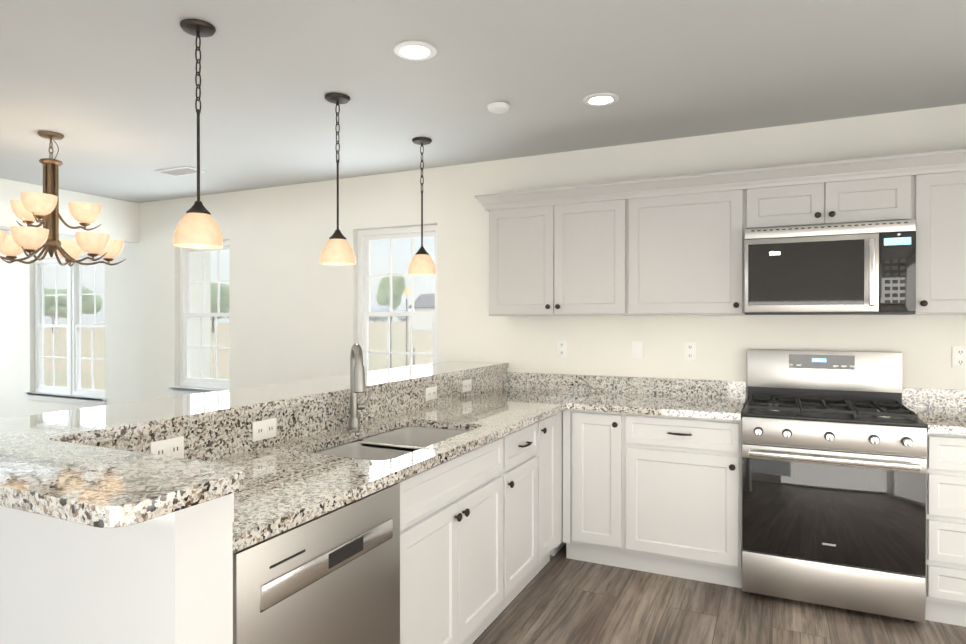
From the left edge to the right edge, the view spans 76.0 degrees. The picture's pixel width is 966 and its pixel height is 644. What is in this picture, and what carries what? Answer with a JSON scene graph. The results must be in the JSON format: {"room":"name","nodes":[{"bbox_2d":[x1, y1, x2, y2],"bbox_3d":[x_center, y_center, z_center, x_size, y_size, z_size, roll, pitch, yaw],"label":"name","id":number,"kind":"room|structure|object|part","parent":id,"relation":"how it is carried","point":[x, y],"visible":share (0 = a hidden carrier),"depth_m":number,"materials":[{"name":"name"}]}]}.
{"room":"kitchen","nodes":[
{"label":"kitchen","id":0,"kind":"room"},
{"bbox_2d":[0,231,210,418],"bbox_3d":[-5.321,0.098,7.379,5.150,2.500,0.550,0,0,25],"label":"wall","id":1,"kind":"structure","parent":0,"point":[17,335],"depth_m":7.01,"materials":[{"name":"paint"}]},
{"bbox_2d":[25,256,106,406],"bbox_3d":[-4.938,0.099,7.394,1.540,1.738,0.175,0,0,25],"label":"double window","id":2,"kind":"structure","parent":1,"relation":"in","point":[73,389],"depth_m":7.40,"materials":[{"name":"paint"}]},
{"bbox_3d":[-4.919,0.049,7.434,1.292,1.484,0.036,0,0,25],"label":"glass","id":3,"kind":"part","parent":2,"relation":"part of","materials":[{"name":"clear glass"}]},
{"bbox_2d":[0,492,235,643],"bbox_3d":[-0.850,0.856,1.371,0.673,1.042,0.154,0,0,25],"label":"wall","id":4,"kind":"structure","parent":0,"point":[166,579],"depth_m":1.22,"materials":[{"name":"paint"}]},
{"bbox_2d":[150,436,183,457],"bbox_3d":[-0.968,0.395,1.897,0.007,0.070,0.115,0,0,25],"label":"outlet","id":5,"kind":"object","parent":4,"relation":"attached to","point":[172,447],"visible":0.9,"depth_m":1.90,"materials":[{"name":"white plastic"}]},
{"bbox_2d":[0,361,508,527],"bbox_3d":[-0.410,0.309,2.743,1.175,0.036,3.328,0,0,25],"label":"bar","id":6,"kind":"object","parent":4,"relation":"on","point":[55,465],"visible":1,"depth_m":1.40,"materials":[{"name":"stone"}]},
{"bbox_2d":[252,418,276,441],"bbox_3d":[-0.797,0.393,2.259,0.007,0.070,0.115,0,0,25],"label":"outlet","id":7,"kind":"object","parent":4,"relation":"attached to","point":[263,429],"visible":1,"depth_m":2.25,"materials":[{"name":"white plastic"}]},
{"bbox_2d":[426,386,436,400],"bbox_3d":[-0.280,0.388,3.352,0.007,0.070,0.115,0,0,25],"label":"outlet","id":8,"kind":"object","parent":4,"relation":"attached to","point":[431,393],"visible":1,"depth_m":3.35,"materials":[{"name":"white plastic"}]},
{"bbox_2d":[462,379,471,391],"bbox_3d":[-0.096,0.386,3.741,0.007,0.070,0.115,0,0,25],"label":"outlet","id":9,"kind":"object","parent":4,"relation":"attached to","point":[466,385],"visible":1,"depth_m":3.73,"materials":[{"name":"white plastic"}]},
{"bbox_2d":[0,0,965,230],"bbox_3d":[-3.080,-1.171,3.049,12.900,0.080,6.450,0,0,25],"label":"ceiling","id":10,"kind":"structure","parent":0,"point":[106,89],"depth_m":2.87,"materials":[{"name":"paint"}]},
{"bbox_2d":[0,131,125,266],"bbox_3d":[-2.605,-0.743,3.728,0.796,0.778,0.771,0,0,25],"label":"chandelier","id":11,"kind":"object","parent":10,"relation":"hanging from","point":[27,208],"visible":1,"depth_m":3.70,"materials":[{"name":"beige glass"}]},
{"bbox_2d":[0,178,138,242],"bbox_3d":[-4.581,-0.942,3.455,0.160,0.378,5.598,0,0,25],"label":"header beam","id":12,"kind":"structure","parent":10,"relation":"attached to","point":[117,219],"depth_m":5.49,"materials":[{"name":"paint"}]},
{"bbox_2d":[155,166,206,175],"bbox_3d":[-2.276,-1.132,4.655,0.340,0.008,0.180,0,0,25],"label":"ceiling vent","id":13,"kind":"object","parent":10,"relation":"in","point":[182,171],"visible":0.96,"depth_m":4.64,"materials":[{"name":"metal"}]},
{"bbox_2d":[173,19,223,248],"bbox_3d":[-1.085,-0.707,2.357,0.176,0.837,0.176,0,0,25],"label":"pendant light","id":14,"kind":"object","parent":10,"relation":"hanging from","point":[197,227],"visible":1,"depth_m":2.33,"materials":[{"name":"beige glass"}]},
{"bbox_3d":[-1.085,-0.351,2.358,0.176,0.125,0.176,0,0,25],"label":"lamp shade","id":15,"kind":"part","parent":14,"relation":"part of","materials":[{"name":"beige glass"}]},
{"bbox_2d":[320,93,355,264],"bbox_3d":[-0.731,-0.711,3.107,0.176,0.837,0.176,0,0,25],"label":"pendant light","id":16,"kind":"object","parent":10,"relation":"hanging from","point":[337,249],"visible":1,"depth_m":3.07,"materials":[{"name":"beige glass"}]},
{"bbox_3d":[-0.731,-0.355,3.108,0.176,0.125,0.176,0,0,25],"label":"lamp shade","id":17,"kind":"part","parent":16,"relation":"part of","materials":[{"name":"beige glass"}]},
{"bbox_2d":[393,41,436,59],"bbox_3d":[-0.280,-1.122,2.560,0.180,0.009,0.180,0,0,25],"label":"recessed light","id":18,"kind":"object","parent":10,"relation":"in","point":[415,50],"visible":1,"depth_m":2.55,"materials":[{"name":"paint"}]},
{"bbox_2d":[408,137,435,275],"bbox_3d":[-0.380,-0.714,3.848,0.176,0.837,0.176,0,0,25],"label":"pendant light","id":19,"kind":"object","parent":10,"relation":"hanging from","point":[421,263],"visible":1,"depth_m":3.81,"materials":[{"name":"beige glass"}]},
{"bbox_3d":[-0.380,-0.358,3.850,0.176,0.125,0.176,0,0,25],"label":"lamp shade","id":20,"kind":"part","parent":19,"relation":"part of","materials":[{"name":"beige glass"}]},
{"bbox_2d":[487,102,509,113],"bbox_3d":[0.081,-1.115,3.230,0.116,0.030,0.116,0,0,25],"label":"smoke detector","id":21,"kind":"object","parent":10,"relation":"attached to","point":[498,107],"visible":1,"depth_m":3.20,"materials":[{"name":"paint"}]},
{"bbox_2d":[583,93,618,105],"bbox_3d":[0.598,-1.125,3.129,0.180,0.009,0.180,0,0,25],"label":"recessed light","id":22,"kind":"object","parent":10,"relation":"in","point":[600,99],"visible":1,"depth_m":3.12,"materials":[{"name":"paint"}]},
{"bbox_2d":[139,104,965,400],"bbox_3d":[0.292,0.113,4.336,7.900,2.500,0.150,0,0,25],"label":"wall","id":23,"kind":"structure","parent":0,"point":[293,308],"depth_m":4.40,"materials":[{"name":"paint"}]},
{"bbox_2d":[168,240,229,396],"bbox_3d":[-2.529,-0.018,5.646,0.790,1.428,0.175,0,0,25],"label":"window","id":24,"kind":"structure","parent":23,"relation":"in","point":[198,385],"depth_m":5.73,"materials":[{"name":"paint"}]},
{"bbox_3d":[-2.510,-0.068,5.685,0.542,1.174,0.036,0,0,25],"label":"glass","id":25,"kind":"part","parent":24,"relation":"part of","materials":[{"name":"clear glass"}]},
{"bbox_2d":[358,225,436,371],"bbox_3d":[-0.658,-0.013,4.760,0.850,1.428,0.175,0,0,25],"label":"window","id":26,"kind":"structure","parent":23,"relation":"in","point":[366,238],"depth_m":4.84,"materials":[{"name":"paint"}]},
{"bbox_2d":[483,181,626,315],"bbox_3d":[0.506,-0.428,3.969,0.900,0.775,0.322,0,0,25],"label":"upper cabinet","id":27,"kind":"object","parent":23,"relation":"attached to","point":[561,251],"depth_m":3.80,"materials":[{"name":"paint"}]},
{"bbox_2d":[557,340,566,356],"bbox_3d":[0.528,0.179,4.135,0.070,0.115,0.007,0,0,25],"label":"outlet","id":28,"kind":"object","parent":23,"relation":"attached to","point":[561,348],"visible":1,"depth_m":4.13,"materials":[{"name":"white plastic"}]},
{"bbox_2d":[632,341,642,359],"bbox_3d":[0.980,0.180,3.920,0.070,0.115,0.010,0,0,25],"label":"light switch","id":29,"kind":"object","parent":23,"relation":"attached to","point":[637,349],"visible":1,"depth_m":3.92,"materials":[{"name":"white plastic"}]},
{"bbox_2d":[627,170,746,315],"bbox_3d":[1.202,-0.427,3.640,0.638,0.775,0.322,0,0,25],"label":"upper cabinet","id":30,"kind":"object","parent":23,"relation":"attached to","point":[670,246],"depth_m":3.49,"materials":[{"name":"paint"}]},
{"bbox_2d":[684,342,695,360],"bbox_3d":[1.270,0.181,3.784,0.070,0.115,0.007,0,0,25],"label":"outlet","id":31,"kind":"object","parent":23,"relation":"attached to","point":[689,351],"visible":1,"depth_m":3.78,"materials":[{"name":"white plastic"}]},
{"bbox_2d":[747,162,826,228],"bbox_3d":[1.663,-0.656,3.421,0.382,0.314,0.322,0,0,25],"label":"upper cabinet","id":32,"kind":"object","parent":23,"relation":"attached to","point":[792,195],"depth_m":3.26,"materials":[{"name":"paint"}]},
{"bbox_2d":[827,153,918,224],"bbox_3d":[2.008,-0.655,3.257,0.382,0.314,0.322,0,0,25],"label":"upper cabinet","id":33,"kind":"object","parent":23,"relation":"attached to","point":[875,189],"depth_m":3.09,"materials":[{"name":"paint"}]},
{"bbox_2d":[744,219,915,314],"bbox_3d":[1.805,-0.266,3.278,0.756,0.455,0.458,0,0,25],"label":"microwave","id":34,"kind":"object","parent":33,"relation":"attached to","point":[864,268],"visible":1,"depth_m":3.10,"materials":[{"name":"silver metal"}]},
{"bbox_2d":[907,149,965,314],"bbox_3d":[2.406,-0.424,3.070,0.498,0.775,0.322,0,0,25],"label":"upper cabinet","id":35,"kind":"object","parent":23,"relation":"attached to","point":[941,229],"depth_m":2.98,"materials":[{"name":"paint"}]},
{"bbox_2d":[952,346,965,367],"bbox_3d":[2.481,0.183,3.211,0.070,0.115,0.007,0,0,25],"label":"outlet","id":36,"kind":"object","parent":23,"relation":"attached to","point":[958,356],"visible":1,"depth_m":3.21,"materials":[{"name":"white plastic"}]},
{"bbox_2d":[472,544,965,643],"bbox_3d":[-3.080,1.399,3.062,12.900,0.060,6.450,0,0,25],"label":"floor","id":37,"kind":"structure","parent":0,"point":[560,598],"depth_m":2.87,"materials":[{"name":"brown wood"}]},
{"bbox_2d":[233,483,399,643],"bbox_3d":[-0.669,0.939,1.780,0.612,0.873,0.660,0,0,25],"label":"dishwasher","id":38,"kind":"object","parent":37,"relation":"on","point":[332,577],"visible":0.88,"depth_m":1.63,"materials":[{"name":"silver metal"}]},
{"bbox_2d":[458,409,601,568],"bbox_3d":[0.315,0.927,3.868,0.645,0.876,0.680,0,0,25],"label":"base cabinet","id":39,"kind":"object","parent":37,"relation":"on","point":[487,530],"depth_m":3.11,"materials":[{"name":"paint"}]},
{"bbox_2d":[89,343,584,552],"bbox_3d":[-0.196,0.398,2.815,0.660,0.620,3.016,0,0,25],"label":"countertop","id":40,"kind":"structure","parent":39,"relation":"on","point":[292,479],"depth_m":2.38,"materials":[{"name":"stone"}]},
{"bbox_2d":[347,343,372,429],"bbox_3d":[-0.523,0.273,2.604,0.139,0.368,0.162,0,0,25],"label":"faucet","id":41,"kind":"object","parent":40,"relation":"on","point":[357,371],"depth_m":2.62,"materials":[{"name":"silver metal"}]},
{"bbox_2d":[315,427,466,459],"bbox_3d":[-0.341,0.603,2.481,0.407,0.215,0.782,0,0,25],"label":"sink","id":42,"kind":"object","parent":40,"relation":"in","point":[396,443],"depth_m":2.61,"materials":[{"name":"silver metal"}]},
{"bbox_2d":[569,375,745,420],"bbox_3d":[1.010,0.420,3.545,0.896,0.137,0.664,0,0,25],"label":"countertop","id":43,"kind":"structure","parent":39,"relation":"on","point":[696,398],"depth_m":3.67,"materials":[{"name":"stone"}]},
{"bbox_2d":[902,387,965,434],"bbox_3d":[2.604,0.423,2.802,1.086,0.137,0.644,0,0,25],"label":"countertop","id":44,"kind":"structure","parent":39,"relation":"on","point":[943,411],"depth_m":3.20,"materials":[{"name":"stone"}]},
{"bbox_2d":[742,349,926,622],"bbox_3d":[1.742,0.764,3.149,0.756,1.209,0.691,0,0,25],"label":"range","id":45,"kind":"object","parent":37,"relation":"on","point":[834,454],"visible":1,"depth_m":2.93,"materials":[{"name":"silver metal"}]},
{"label":"outside","id":46,"kind":"structure","parent":0,"visible":0},
{"bbox_2d":[44,321,432,396],"bbox_3d":[107.797,0.861,230.380,500.000,0.200,499.250,0,0,25],"label":"ground","id":47,"kind":"structure","parent":46,"point":[373,326],"depth_m":36.95,"materials":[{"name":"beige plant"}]},
{"bbox_2d":[44,288,66,332],"bbox_3d":[-57.519,-1.475,82.499,5.179,6.101,5.209,0,0,25],"label":"tree","id":48,"kind":"object","parent":47,"relation":"on","point":[52,300],"depth_m":81.26,"materials":[{"name":"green plant"}]},
{"bbox_2d":[63,286,102,313],"bbox_3d":[-77.186,-2.971,119.001,8.823,8.514,7.252,0,0,25],"label":"tree","id":49,"kind":"object","parent":47,"relation":"on","point":[88,306],"depth_m":116.83,"materials":[{"name":"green plant"}]},
{"bbox_2d":[211,283,228,312],"bbox_3d":[-34.274,-1.692,75.688,6.092,6.299,5.929,0,0,25],"label":"tree","id":50,"kind":"object","parent":47,"relation":"on","point":[222,295],"depth_m":74.77,"materials":[{"name":"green plant"}]},
{"bbox_2d":[212,284,228,331],"bbox_3d":[-37.204,-1.877,85.838,5.578,6.878,4.995,0,0,25],"label":"tree","id":51,"kind":"object","parent":47,"relation":"on","point":[222,311],"depth_m":85.12,"materials":[{"name":"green plant"}]},
{"bbox_2d":[211,306,408,321],"bbox_3d":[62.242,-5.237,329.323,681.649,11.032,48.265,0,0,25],"label":"tree","id":52,"kind":"object","parent":47,"relation":"on","point":[378,309],"depth_m":393.76,"materials":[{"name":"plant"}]},
{"bbox_2d":[376,273,404,368],"bbox_3d":[-2.186,0.321,14.713,0.746,2.999,0.578,0,0,25],"label":"sapling","id":53,"kind":"object","parent":47,"relation":"on","point":[381,295],"depth_m":14.55,"materials":[{"name":"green plant"}]},
{"bbox_2d":[406,316,406,365],"bbox_3d":[-3.030,0.756,24.630,0.005,1.951,0.070,0,0,25],"label":"sign","id":54,"kind":"object","parent":47,"relation":"on","point":[406,316],"depth_m":24.62,"materials":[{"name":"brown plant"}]},
{"bbox_2d":[403,286,410,310],"bbox_3d":[-3.008,-0.936,24.611,0.327,0.956,0.070,0,0,25],"label":"sign","id":55,"kind":"object","parent":47,"relation":"on","point":[405,292],"depth_m":24.59,"materials":[{"name":"yellow"}]},
{"bbox_2d":[409,294,434,329],"bbox_3d":[-4.184,-1.782,105.929,14.800,6.300,8.800,0,0,25],"label":"house","id":56,"kind":"structure","parent":47,"relation":"on","point":[421,321],"depth_m":104.71,"materials":[{"name":"white"}]}
]}

